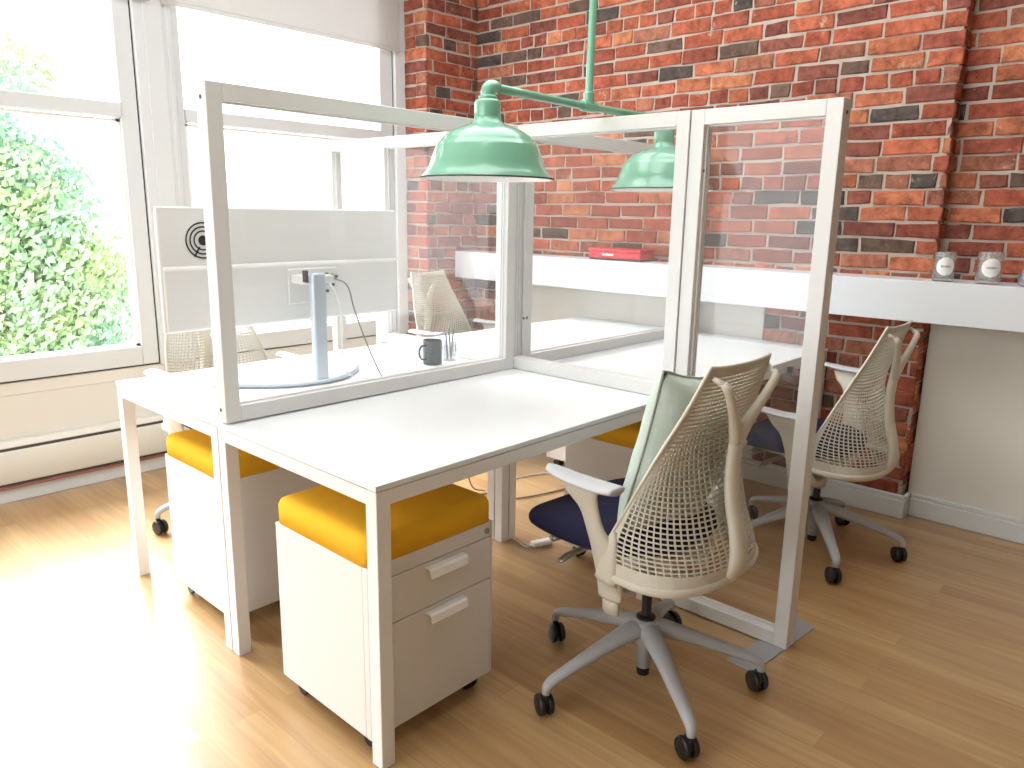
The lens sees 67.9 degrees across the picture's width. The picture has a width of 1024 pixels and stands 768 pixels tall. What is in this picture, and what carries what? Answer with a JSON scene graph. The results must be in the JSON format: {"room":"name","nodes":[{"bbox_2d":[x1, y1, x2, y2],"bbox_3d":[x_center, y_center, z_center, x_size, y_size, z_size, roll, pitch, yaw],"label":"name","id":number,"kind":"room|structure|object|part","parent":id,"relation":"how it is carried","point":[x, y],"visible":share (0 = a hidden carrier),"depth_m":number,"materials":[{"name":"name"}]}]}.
{"room":"open-plan office","nodes":[
{"label":"open-plan office","id":0,"kind":"room"},
{"bbox_2d":[0,345,371,440],"bbox_3d":[-2.853,-0.822,2.663,0.150,3.000,6.250,12,17,41],"label":"wall","id":1,"kind":"structure","parent":0,"point":[35,413],"depth_m":3.58,"materials":[{"name":"white paint"}]},
{"bbox_2d":[0,0,159,383],"bbox_3d":[-2.297,-1.124,3.114,0.072,2.310,1.484,12,17,41],"label":"window","id":2,"kind":"structure","parent":1,"relation":"in","point":[124,111],"depth_m":3.60,"materials":[{"name":"white paint"}]},
{"bbox_2d":[0,456,165,504],"bbox_3d":[-2.821,0.620,2.921,0.018,0.075,6.231,12,17,41],"label":"baseboard","id":3,"kind":"structure","parent":1,"relation":"attached to","point":[57,485],"depth_m":3.66,"materials":[{"name":"white paint"}]},
{"bbox_2d":[0,414,188,491],"bbox_3d":[-2.203,0.355,3.512,0.056,0.227,4.400,12,17,41],"label":"baseboard heater","id":4,"kind":"object","parent":1,"relation":"attached to","point":[35,459],"visible":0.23,"depth_m":3.60,"materials":[{"name":"beige metal"}]},
{"bbox_2d":[129,0,196,364],"bbox_3d":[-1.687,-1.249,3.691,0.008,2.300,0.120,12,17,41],"label":"trim","id":5,"kind":"structure","parent":1,"relation":"attached to","point":[151,10],"depth_m":3.66,"materials":[{"name":"white paint"}]},
{"bbox_2d":[0,333,405,396],"bbox_3d":[-1.800,-0.079,3.911,0.023,0.058,3.211,12,17,41],"label":"trim","id":6,"kind":"structure","parent":1,"relation":"attached to","point":[30,386],"depth_m":3.72,"materials":[{"name":"white paint"}]},
{"bbox_2d":[170,5,396,358],"bbox_3d":[-1.209,-1.364,4.263,0.072,2.310,1.346,12,17,41],"label":"window","id":7,"kind":"structure","parent":1,"relation":"in","point":[288,336],"depth_m":4.32,"materials":[{"name":"white paint"}]},
{"bbox_2d":[161,0,399,52],"bbox_3d":[-1.157,-2.200,4.014,0.060,0.628,1.420,12,17,41],"label":"roller blind","id":8,"kind":"object","parent":7,"relation":"attached to","point":[371,23],"visible":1,"depth_m":4.19,"materials":[{"name":"fabric"}]},
{"bbox_2d":[0,452,1023,767],"bbox_3d":[0.046,1.133,1.126,6.860,0.050,7.400,12,17,41],"label":"floor","id":9,"kind":"structure","parent":0,"point":[917,661],"depth_m":2.27,"materials":[{"name":"brown wood"}]},
{"bbox_2d":[144,326,299,534],"bbox_3d":[-1.181,0.106,3.233,0.688,0.992,0.676,12,17,41],"label":"office chair","id":10,"kind":"object","parent":9,"relation":"on","point":[160,526],"visible":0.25,"depth_m":3.22,"materials":[{"name":"beige plastic"}]},
{"bbox_3d":[-1.340,0.476,3.220,0.324,0.136,0.061,-6,14,-29],"label":"arm","id":11,"kind":"part","parent":10,"relation":"part of","materials":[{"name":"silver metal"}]},
{"bbox_3d":[-1.344,0.143,3.043,0.167,0.362,0.095,12,17,41],"label":"arm","id":12,"kind":"part","parent":10,"relation":"part of","materials":[{"name":"beige plastic"}]},
{"bbox_2d":[165,429,320,612],"bbox_3d":[-0.901,0.446,2.654,0.429,0.590,0.420,12,17,41],"label":"drawer pedestal","id":13,"kind":"object","parent":9,"relation":"on","point":[188,457],"visible":0.4,"depth_m":2.47,"materials":[{"name":"white metal"}]},
{"bbox_2d":[166,429,280,477],"bbox_3d":[-0.888,0.198,2.590,0.405,0.078,0.420,12,17,41],"label":"cushion","id":14,"kind":"object","parent":13,"relation":"on","point":[191,449],"depth_m":2.43,"materials":[{"name":"yellow fabric"}]},
{"bbox_2d":[116,343,494,649],"bbox_3d":[-0.719,0.316,2.930,0.740,0.730,1.194,12,17,41],"label":"desk","id":15,"kind":"object","parent":9,"relation":"on","point":[188,398],"visible":0.56,"depth_m":2.71,"materials":[{"name":"white laminate"}]},
{"bbox_3d":[-1.366,0.354,2.749,0.040,0.714,0.040,12,17,41],"label":"leg","id":16,"kind":"part","parent":15,"relation":"part of","materials":[{"name":"white metal"}]},
{"bbox_3d":[-0.855,0.466,2.288,0.040,0.714,0.040,12,17,41],"label":"leg","id":17,"kind":"part","parent":15,"relation":"part of","materials":[{"name":"white metal"}]},
{"bbox_2d":[153,206,397,387],"bbox_3d":[-0.736,-0.306,2.665,0.924,0.600,0.210,-11,17,-42],"label":"monitor","id":18,"kind":"object","parent":15,"relation":"on","point":[285,262],"visible":0.89,"depth_m":2.63,"materials":[{"name":"plastic"}]},
{"bbox_3d":[-0.716,-0.355,2.735,0.010,0.125,0.200,12,17,41],"label":"mount plate","id":19,"kind":"part","parent":18,"relation":"part of","materials":[{"name":"plastic"}]},
{"bbox_3d":[-0.669,-0.198,2.642,0.030,0.376,0.054,12,17,41],"label":"stand post","id":20,"kind":"part","parent":18,"relation":"part of","materials":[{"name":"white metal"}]},
{"bbox_2d":[329,283,378,378],"bbox_3d":[-0.586,-0.189,2.743,0.197,0.342,0.072,5,13,18],"label":"cable","id":21,"kind":"object","parent":18,"relation":"hanging from","point":[329,283],"visible":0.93,"depth_m":2.75,"materials":[{"name":"white plastic"}]},
{"bbox_2d":[334,278,381,375],"bbox_3d":[-0.559,-0.207,2.782,0.200,0.355,0.014,6,14,22],"label":"cable","id":22,"kind":"object","parent":18,"relation":"hanging from","point":[334,278],"visible":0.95,"depth_m":2.77,"materials":[{"name":"white plastic"}]},
{"bbox_2d":[385,356,416,375],"bbox_3d":[-0.419,-0.072,2.995,0.071,0.004,0.400,2,13,4],"label":"cable","id":23,"kind":"object","parent":15,"relation":"on","point":[407,356],"visible":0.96,"depth_m":2.94,"materials":[{"name":"white plastic"}]},
{"bbox_2d":[418,338,441,364],"bbox_3d":[-0.322,-0.127,3.040,0.076,0.098,0.097,5,13,16],"label":"mug","id":24,"kind":"object","parent":15,"relation":"on","point":[432,347],"visible":1,"depth_m":3.02,"materials":[{"name":"grey ceramic"}]},
{"bbox_3d":[-0.357,-0.123,3.015,0.034,0.066,0.009,-8,15,-34],"label":"handle","id":25,"kind":"part","parent":24,"relation":"part of","materials":[{"name":"grey ceramic"}]},
{"bbox_2d":[442,341,455,360],"bbox_3d":[-0.259,-0.138,3.135,0.060,0.079,0.060,12,17,41],"label":"jar","id":26,"kind":"object","parent":15,"relation":"on","point":[442,341],"visible":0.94,"depth_m":3.13,"materials":[{"name":"clear glass"}]},
{"bbox_2d":[445,333,448,358],"bbox_3d":[-0.267,-0.156,3.111,0.007,0.111,0.024,6,14,22],"label":"pen","id":27,"kind":"object","parent":26,"relation":"in","point":[445,333],"visible":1,"depth_m":3.11,"materials":[{"name":"purple plastic"}]},
{"bbox_2d":[448,328,450,353],"bbox_3d":[-0.257,-0.168,3.140,0.017,0.123,0.007,-1,13,-10],"label":"pen","id":28,"kind":"object","parent":26,"relation":"in","point":[448,328],"visible":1,"depth_m":3.13,"materials":[{"name":"white plastic"}]},
{"bbox_2d":[450,330,453,357],"bbox_3d":[-0.247,-0.165,3.141,0.007,0.117,0.021,12,17,41],"label":"pen","id":29,"kind":"object","parent":26,"relation":"in","point":[453,330],"visible":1,"depth_m":3.14,"materials":[{"name":"grey plastic"}]},
{"bbox_3d":[-0.072,0.294,3.114,0.040,0.714,0.040,12,17,41],"label":"leg","id":30,"kind":"part","parent":15,"relation":"part of","materials":[{"name":"white metal"}]},
{"bbox_2d":[276,484,492,746],"bbox_3d":[-0.337,0.582,2.090,0.429,0.590,0.420,12,17,41],"label":"drawer pedestal","id":31,"kind":"object","parent":9,"relation":"on","point":[441,538],"visible":0.79,"depth_m":1.95,"materials":[{"name":"white metal"}]},
{"bbox_2d":[278,484,488,567],"bbox_3d":[-0.342,0.330,2.042,0.405,0.078,0.420,12,17,41],"label":"cushion","id":32,"kind":"object","parent":31,"relation":"on","point":[332,522],"depth_m":1.93,"materials":[{"name":"yellow fabric"}]},
{"bbox_3d":[-0.203,0.502,1.946,0.020,0.120,0.401,12,17,41],"label":"drawer","id":33,"kind":"part","parent":31,"relation":"part of","materials":[{"name":"white metal"}]},
{"bbox_3d":[-0.206,0.705,1.992,0.020,0.290,0.401,12,17,41],"label":"drawer","id":34,"kind":"part","parent":31,"relation":"part of","materials":[{"name":"white metal"}]},
{"bbox_3d":[-0.167,0.584,1.974,0.024,0.026,0.128,12,17,41],"label":"handle","id":35,"kind":"part","parent":31,"relation":"part of","materials":[{"name":"white metal"}]},
{"bbox_3d":[-0.165,0.464,1.947,0.024,0.026,0.128,12,17,41],"label":"handle","id":36,"kind":"part","parent":31,"relation":"part of","materials":[{"name":"white metal"}]},
{"bbox_2d":[216,368,648,767],"bbox_3d":[-0.174,0.435,2.439,0.742,0.730,1.194,12,17,41],"label":"desk","id":37,"kind":"object","parent":9,"relation":"on","point":[378,451],"visible":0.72,"depth_m":2.13,"materials":[{"name":"white laminate"}]},
{"bbox_3d":[-0.822,0.473,2.258,0.040,0.714,0.040,12,17,41],"label":"leg","id":38,"kind":"part","parent":37,"relation":"part of","materials":[{"name":"white metal"}]},
{"bbox_3d":[-0.309,0.585,1.796,0.040,0.714,0.040,12,17,41],"label":"leg","id":39,"kind":"part","parent":37,"relation":"part of","materials":[{"name":"white metal"}]},
{"bbox_2d":[195,80,664,422],"bbox_3d":[0.074,-0.531,2.999,0.055,0.918,2.617,12,17,41],"label":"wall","id":40,"kind":"structure","parent":37,"relation":"on","point":[210,95],"depth_m":2.33,"materials":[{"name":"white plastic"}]},
{"bbox_3d":[-0.403,-0.848,2.394,0.055,0.045,1.099,12,17,41],"label":"rail","id":41,"kind":"part","parent":40,"relation":"part of","materials":[{"name":"white metal"}]},
{"bbox_3d":[-0.419,-0.001,2.581,0.055,0.045,1.099,12,17,41],"label":"rail","id":42,"kind":"part","parent":40,"relation":"part of","materials":[{"name":"white metal"}]},
{"bbox_3d":[0.504,-1.045,3.352,0.055,0.045,1.279,12,17,41],"label":"rail","id":43,"kind":"part","parent":40,"relation":"part of","materials":[{"name":"white metal"}]},
{"bbox_3d":[0.490,-0.199,3.542,0.055,0.045,1.279,12,17,41],"label":"rail","id":44,"kind":"part","parent":40,"relation":"part of","materials":[{"name":"white metal"}]},
{"bbox_3d":[-0.039,0.301,3.084,0.040,0.714,0.040,12,17,41],"label":"leg","id":45,"kind":"part","parent":37,"relation":"part of","materials":[{"name":"white metal"}]},
{"bbox_3d":[0.473,0.413,2.623,0.040,0.714,0.040,12,17,41],"label":"leg","id":46,"kind":"part","parent":37,"relation":"part of","materials":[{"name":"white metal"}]},
{"bbox_2d":[408,270,494,337],"bbox_3d":[-0.283,-0.138,4.385,0.644,0.992,0.677,9,15,31],"label":"office chair","id":47,"kind":"object","parent":9,"relation":"on","point":[418,296],"visible":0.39,"depth_m":4.46,"materials":[{"name":"beige plastic"}]},
{"bbox_3d":[-0.163,-0.186,4.599,0.167,0.362,0.095,10,15,34],"label":"arm","id":48,"kind":"part","parent":47,"relation":"part of","materials":[{"name":"beige plastic"}]},
{"bbox_2d":[512,536,532,547],"bbox_3d":[-0.005,0.638,3.191,0.033,0.007,0.260,-9,16,-36],"label":"cable","id":49,"kind":"object","parent":9,"relation":"on","point":[516,540],"visible":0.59,"depth_m":3.12,"materials":[{"name":"grey plastic"}]},
{"bbox_2d":[388,317,658,360],"bbox_3d":[0.176,0.119,3.874,0.740,0.730,1.434,12,17,41],"label":"desk","id":50,"kind":"object","parent":9,"relation":"on","point":[545,334],"visible":0.2,"depth_m":3.92,"materials":[{"name":"white laminate"}]},
{"bbox_2d":[468,478,484,491],"bbox_3d":[-0.259,0.166,3.692,0.295,0.700,0.086,12,17,41],"label":"cable","id":51,"kind":"object","parent":50,"relation":"hanging from","point":[468,478],"visible":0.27,"depth_m":3.68,"materials":[{"name":"grey plastic"}]},
{"bbox_2d":[516,473,548,478],"bbox_3d":[0.069,0.478,3.912,0.318,0.007,0.028,-6,14,-28],"label":"cable","id":52,"kind":"object","parent":9,"relation":"on","point":[538,473],"visible":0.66,"depth_m":3.94,"materials":[{"name":"grey plastic"}]},
{"bbox_2d":[516,488,563,498],"bbox_3d":[0.198,0.526,3.705,0.521,0.007,0.106,-2,13,-14],"label":"cable","id":53,"kind":"object","parent":9,"relation":"on","point":[562,488],"visible":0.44,"depth_m":3.67,"materials":[{"name":"grey plastic"}]},
{"bbox_2d":[531,537,552,547],"bbox_3d":[0.122,0.650,3.120,0.090,0.022,0.036,-6,14,-27],"label":"power adapter","id":54,"kind":"object","parent":9,"relation":"on","point":[544,541],"visible":0.91,"depth_m":3.11,"materials":[{"name":"white plastic"}]},
{"bbox_2d":[546,446,565,465],"bbox_3d":[0.470,0.153,4.058,0.429,0.590,0.420,12,17,41],"label":"drawer pedestal","id":55,"kind":"object","parent":9,"relation":"on","point":[559,455],"visible":0.1,"depth_m":4.03,"materials":[{"name":"white metal"}]},
{"bbox_2d":[326,97,851,649],"bbox_3d":[0.003,-0.162,3.020,2.418,1.639,0.061,12,17,41],"label":"frame","id":56,"kind":"structure","parent":9,"relation":"on","point":[836,111],"depth_m":2.40,"materials":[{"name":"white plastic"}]},
{"bbox_3d":[-0.722,-1.101,3.513,0.312,0.045,0.055,12,17,41],"label":"rail","id":57,"kind":"part","parent":56,"relation":"part of","materials":[{"name":"white metal"}]},
{"bbox_3d":[-0.289,-1.006,3.117,0.690,0.045,0.055,12,17,41],"label":"rail","id":58,"kind":"part","parent":56,"relation":"part of","materials":[{"name":"white metal"}]},
{"bbox_3d":[-0.303,-0.160,3.307,0.690,0.045,0.055,12,17,41],"label":"rail","id":59,"kind":"part","parent":56,"relation":"part of","materials":[{"name":"white metal"}]},
{"bbox_3d":[0.267,-0.035,2.793,0.681,0.045,0.055,12,17,41],"label":"rail","id":60,"kind":"part","parent":56,"relation":"part of","materials":[{"name":"white metal"}]},
{"bbox_3d":[0.280,-0.881,2.603,0.681,0.045,0.055,12,17,41],"label":"rail","id":61,"kind":"part","parent":56,"relation":"part of","materials":[{"name":"white metal"}]},
{"bbox_3d":[0.711,0.772,2.549,0.367,0.045,0.055,12,17,41],"label":"rail","id":62,"kind":"part","parent":56,"relation":"part of","materials":[{"name":"white metal"}]},
{"bbox_3d":[0.736,-0.783,2.200,0.367,0.045,0.055,12,17,41],"label":"rail","id":63,"kind":"part","parent":56,"relation":"part of","materials":[{"name":"white metal"}]},
{"bbox_2d":[563,421,641,556],"bbox_3d":[0.504,0.397,2.977,0.429,0.590,0.420,12,17,41],"label":"drawer pedestal","id":64,"kind":"object","parent":9,"relation":"on","point":[606,456],"visible":0.07,"depth_m":2.81,"materials":[{"name":"white metal"}]},
{"bbox_2d":[591,421,641,448],"bbox_3d":[0.499,0.145,2.928,0.405,0.078,0.420,12,17,41],"label":"cushion","id":65,"kind":"object","parent":64,"relation":"on","point":[625,437],"depth_m":2.75,"materials":[{"name":"yellow fabric"}]},
{"bbox_2d":[529,352,779,760],"bbox_3d":[0.364,0.379,2.130,0.644,0.992,0.677,12,17,41],"label":"office chair","id":66,"kind":"object","parent":9,"relation":"on","point":[651,561],"visible":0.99,"depth_m":1.91,"materials":[{"name":"beige plastic"}]},
{"bbox_3d":[0.154,0.430,2.191,0.099,0.028,0.033,-7,15,-30],"label":"knob","id":67,"kind":"part","parent":66,"relation":"part of","materials":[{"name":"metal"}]},
{"bbox_3d":[0.188,0.470,2.143,0.149,0.029,0.030,-8,16,-36],"label":"lever","id":68,"kind":"part","parent":66,"relation":"part of","materials":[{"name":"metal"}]},
{"bbox_3d":[0.224,0.752,2.102,0.324,0.136,0.061,-6,14,-29],"label":"arm","id":69,"kind":"part","parent":66,"relation":"part of","materials":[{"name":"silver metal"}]},
{"bbox_3d":[0.204,0.416,1.941,0.095,0.362,0.167,-11,17,-43],"label":"arm","id":70,"kind":"part","parent":66,"relation":"part of","materials":[{"name":"beige plastic"}]},
{"bbox_3d":[0.255,0.706,2.312,0.062,0.136,0.325,-11,17,-43],"label":"arm","id":71,"kind":"part","parent":66,"relation":"part of","materials":[{"name":"silver metal"}]},
{"bbox_3d":[0.321,0.379,2.178,0.500,0.090,0.490,-11,17,-43],"label":"seat","id":72,"kind":"part","parent":66,"relation":"part of","materials":[{"name":"blue fabric"}]},
{"bbox_3d":[0.457,0.701,2.348,0.061,0.136,0.324,7,14,24],"label":"arm","id":73,"kind":"part","parent":66,"relation":"part of","materials":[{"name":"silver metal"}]},
{"bbox_3d":[0.416,0.775,2.016,0.061,0.136,0.324,-2,13,-11],"label":"arm","id":74,"kind":"part","parent":66,"relation":"part of","materials":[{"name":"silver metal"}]},
{"bbox_2d":[617,370,727,534],"bbox_3d":[0.437,0.174,1.988,0.451,0.484,0.165,-11,17,-42],"label":"pillow","id":75,"kind":"object","parent":66,"relation":"on","point":[672,392],"visible":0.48,"depth_m":1.86,"materials":[{"name":"green fabric"}]},
{"bbox_3d":[0.564,0.345,2.283,0.095,0.362,0.167,-11,17,-43],"label":"arm","id":76,"kind":"part","parent":66,"relation":"part of","materials":[{"name":"beige plastic"}]},
{"bbox_3d":[0.560,0.743,2.168,0.324,0.136,0.061,2,13,7],"label":"arm","id":77,"kind":"part","parent":66,"relation":"part of","materials":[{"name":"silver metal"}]},
{"bbox_2d":[508,332,827,538],"bbox_3d":[0.721,0.238,3.383,0.742,0.730,1.434,12,17,41],"label":"desk","id":78,"kind":"object","parent":9,"relation":"on","point":[645,359],"visible":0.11,"depth_m":3.30,"materials":[{"name":"white laminate"}]},
{"bbox_3d":[-0.009,0.294,3.117,0.040,0.714,0.040,12,17,41],"label":"leg","id":79,"kind":"part","parent":78,"relation":"part of","materials":[{"name":"white metal"}]},
{"bbox_2d":[781,366,792,375],"bbox_3d":[1.180,-0.056,3.259,0.042,0.038,0.030,12,17,41],"label":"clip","id":80,"kind":"object","parent":78,"relation":"attached to","point":[790,369],"visible":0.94,"depth_m":3.24,"materials":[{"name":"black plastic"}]},
{"bbox_3d":[1.450,0.198,3.653,0.040,0.714,0.040,12,17,41],"label":"leg","id":81,"kind":"part","parent":78,"relation":"part of","materials":[{"name":"white metal"}]},
{"bbox_2d":[726,617,813,670],"bbox_3d":[0.839,0.827,2.424,0.408,0.003,0.090,-10,16,-39],"label":"plate","id":82,"kind":"object","parent":9,"relation":"on","point":[764,650],"visible":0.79,"depth_m":2.39,"materials":[{"name":"grey metal"}]},
{"bbox_2d":[746,320,919,582],"bbox_3d":[1.255,0.203,3.059,0.677,0.957,0.680,12,17,41],"label":"office chair","id":83,"kind":"object","parent":9,"relation":"on","point":[837,447],"visible":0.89,"depth_m":2.86,"materials":[{"name":"beige plastic"}]},
{"bbox_3d":[1.010,0.271,3.123,0.099,0.028,0.033,-8,15,-33],"label":"knob","id":84,"kind":"part","parent":83,"relation":"part of","materials":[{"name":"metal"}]},
{"bbox_3d":[1.160,0.503,3.279,0.062,0.136,0.325,-5,14,-26],"label":"arm","id":85,"kind":"part","parent":83,"relation":"part of","materials":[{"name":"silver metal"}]},
{"bbox_3d":[1.046,0.311,3.076,0.149,0.029,0.030,-9,16,-38],"label":"lever","id":86,"kind":"part","parent":83,"relation":"part of","materials":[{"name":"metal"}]},
{"bbox_3d":[1.049,0.291,2.904,0.167,0.362,0.095,12,17,41],"label":"arm","id":87,"kind":"part","parent":83,"relation":"part of","materials":[{"name":"beige plastic"}]},
{"bbox_3d":[1.064,0.545,3.089,0.324,0.136,0.061,-2,13,-11],"label":"arm","id":88,"kind":"part","parent":83,"relation":"part of","materials":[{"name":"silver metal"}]},
{"bbox_3d":[1.176,0.218,3.118,0.490,0.090,0.500,12,17,41],"label":"seat","id":89,"kind":"part","parent":83,"relation":"part of","materials":[{"name":"blue fabric"}]},
{"bbox_3d":[1.219,0.579,2.949,0.061,0.136,0.324,2,13,7],"label":"arm","id":90,"kind":"part","parent":83,"relation":"part of","materials":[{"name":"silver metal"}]},
{"bbox_3d":[1.363,0.513,3.253,0.061,0.136,0.324,12,17,41],"label":"arm","id":91,"kind":"part","parent":83,"relation":"part of","materials":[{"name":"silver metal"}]},
{"bbox_3d":[1.414,0.128,3.223,0.167,0.362,0.095,12,17,41],"label":"arm","id":92,"kind":"part","parent":83,"relation":"part of","materials":[{"name":"beige plastic"}]},
{"bbox_3d":[1.404,0.559,3.050,0.324,0.136,0.061,7,14,24],"label":"arm","id":93,"kind":"part","parent":83,"relation":"part of","materials":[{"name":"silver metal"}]},
{"bbox_2d":[404,0,1023,518],"bbox_3d":[2.024,-0.792,2.876,6.890,3.004,0.741,12,17,41],"label":"wall","id":94,"kind":"structure","parent":0,"point":[934,159],"depth_m":3.58,"materials":[{"name":"red brick"}]},
{"bbox_2d":[392,0,408,332],"bbox_3d":[-0.755,-1.477,4.809,0.180,2.315,0.083,12,17,41],"label":"trim","id":95,"kind":"structure","parent":94,"relation":"attached to","point":[398,59],"depth_m":4.80,"materials":[{"name":"white paint"}]},
{"bbox_3d":[0.666,-0.157,4.522,1.785,1.000,0.215,12,17,41],"label":"panel","id":96,"kind":"part","parent":94,"relation":"part of","materials":[{"name":"white paint"}]},
{"bbox_2d":[455,250,1023,332],"bbox_3d":[1.538,-0.404,3.413,4.989,0.170,0.248,12,17,41],"label":"wall ledge","id":97,"kind":"object","parent":94,"relation":"attached to","point":[960,303],"visible":0.92,"depth_m":3.47,"materials":[{"name":"white paint"}]},
{"bbox_2d":[588,247,654,261],"bbox_3d":[0.602,-0.716,4.198,0.346,0.063,0.146,12,17,41],"label":"tin box","id":98,"kind":"object","parent":97,"relation":"on","point":[601,253],"visible":1,"depth_m":4.12,"materials":[{"name":"red metal"}]},
{"bbox_3d":[0.602,-0.737,4.194,0.346,0.019,0.146,12,17,41],"label":"lid","id":99,"kind":"part","parent":98,"relation":"part of","materials":[{"name":"red metal"}]},
{"bbox_2d":[931,252,957,281],"bbox_3d":[1.766,-0.480,3.109,0.080,0.118,0.081,12,17,41],"label":"glass tumbler","id":100,"kind":"object","parent":97,"relation":"on","point":[945,266],"visible":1,"depth_m":3.08,"materials":[{"name":"grey"}]},
{"bbox_2d":[974,251,1004,284],"bbox_3d":[1.884,-0.458,3.002,0.088,0.125,0.089,12,17,41],"label":"glass tumbler","id":101,"kind":"object","parent":97,"relation":"on","point":[990,267],"visible":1,"depth_m":2.97,"materials":[{"name":"grey"}]},
{"bbox_2d":[1017,266,1023,286],"bbox_3d":[1.996,-0.423,2.904,0.104,0.105,0.104,12,17,41],"label":"glass vase","id":102,"kind":"object","parent":97,"relation":"on","point":[1022,274],"visible":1,"depth_m":2.91,"materials":[{"name":"clear glass"}]},
{"bbox_2d":[717,454,1023,543],"bbox_3d":[2.164,0.634,3.150,6.590,0.105,0.105,12,17,41],"label":"baseboard","id":103,"kind":"structure","parent":94,"relation":"attached to","point":[994,524],"depth_m":3.46,"materials":[{"name":"white paint"}]},
{"bbox_3d":[3.308,0.396,2.253,3.803,1.000,0.245,12,17,41],"label":"panel","id":104,"kind":"part","parent":94,"relation":"part of","materials":[{"name":"white paint"}]},
{"bbox_3d":[0.095,-1.857,0.455,6.860,0.080,7.400,12,17,41],"label":"ceiling","id":105,"kind":"structure","parent":0,"visible":0},
{"bbox_2d":[420,0,713,191],"bbox_3d":[0.256,-1.427,2.341,0.384,1.580,1.309,12,17,41],"label":"pendant lamp","id":106,"kind":"object","parent":105,"relation":"hanging from","point":[486,149],"visible":0.77,"depth_m":2.12,"materials":[{"name":"green metal"}]},
{"bbox_3d":[-0.070,-0.671,2.163,0.380,0.170,0.380,12,17,41],"label":"lamp shade","id":107,"kind":"part","parent":106,"relation":"part of","materials":[{"name":"green metal"}]},
{"bbox_3d":[0.559,-0.809,2.827,0.380,0.170,0.380,12,17,41],"label":"lamp shade","id":108,"kind":"part","parent":106,"relation":"part of","materials":[{"name":"green metal"}]},
{"label":"outside","id":109,"kind":"structure","parent":0,"visible":0},
{"bbox_3d":[-20.029,-1.288,27.020,57.100,0.100,70.000,12,17,41],"label":"ground","id":110,"kind":"structure","parent":109,"visible":0},
{"bbox_2d":[0,28,133,356],"bbox_3d":[-5.318,-0.222,8.012,2.164,6.620,3.274,12,17,41],"label":"tree","id":111,"kind":"object","parent":110,"relation":"on","point":[51,309],"visible":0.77,"depth_m":7.75,"materials":[{"name":"green plant"}]},
{"bbox_2d":[29,162,248,347],"bbox_3d":[-13.041,-4.293,26.530,5.030,6.200,5.300,12,17,41],"label":"building","id":112,"kind":"structure","parent":110,"relation":"on","point":[103,176],"depth_m":23.37,"materials":[{"name":"white"}]},
{"bbox_2d":[203,26,375,329],"bbox_3d":[-7.800,-7.829,31.485,5.030,11.100,7.000,12,17,41],"label":"building","id":113,"kind":"structure","parent":110,"relation":"on","point":[275,171],"depth_m":28.04,"materials":[{"name":"white"}]}
]}

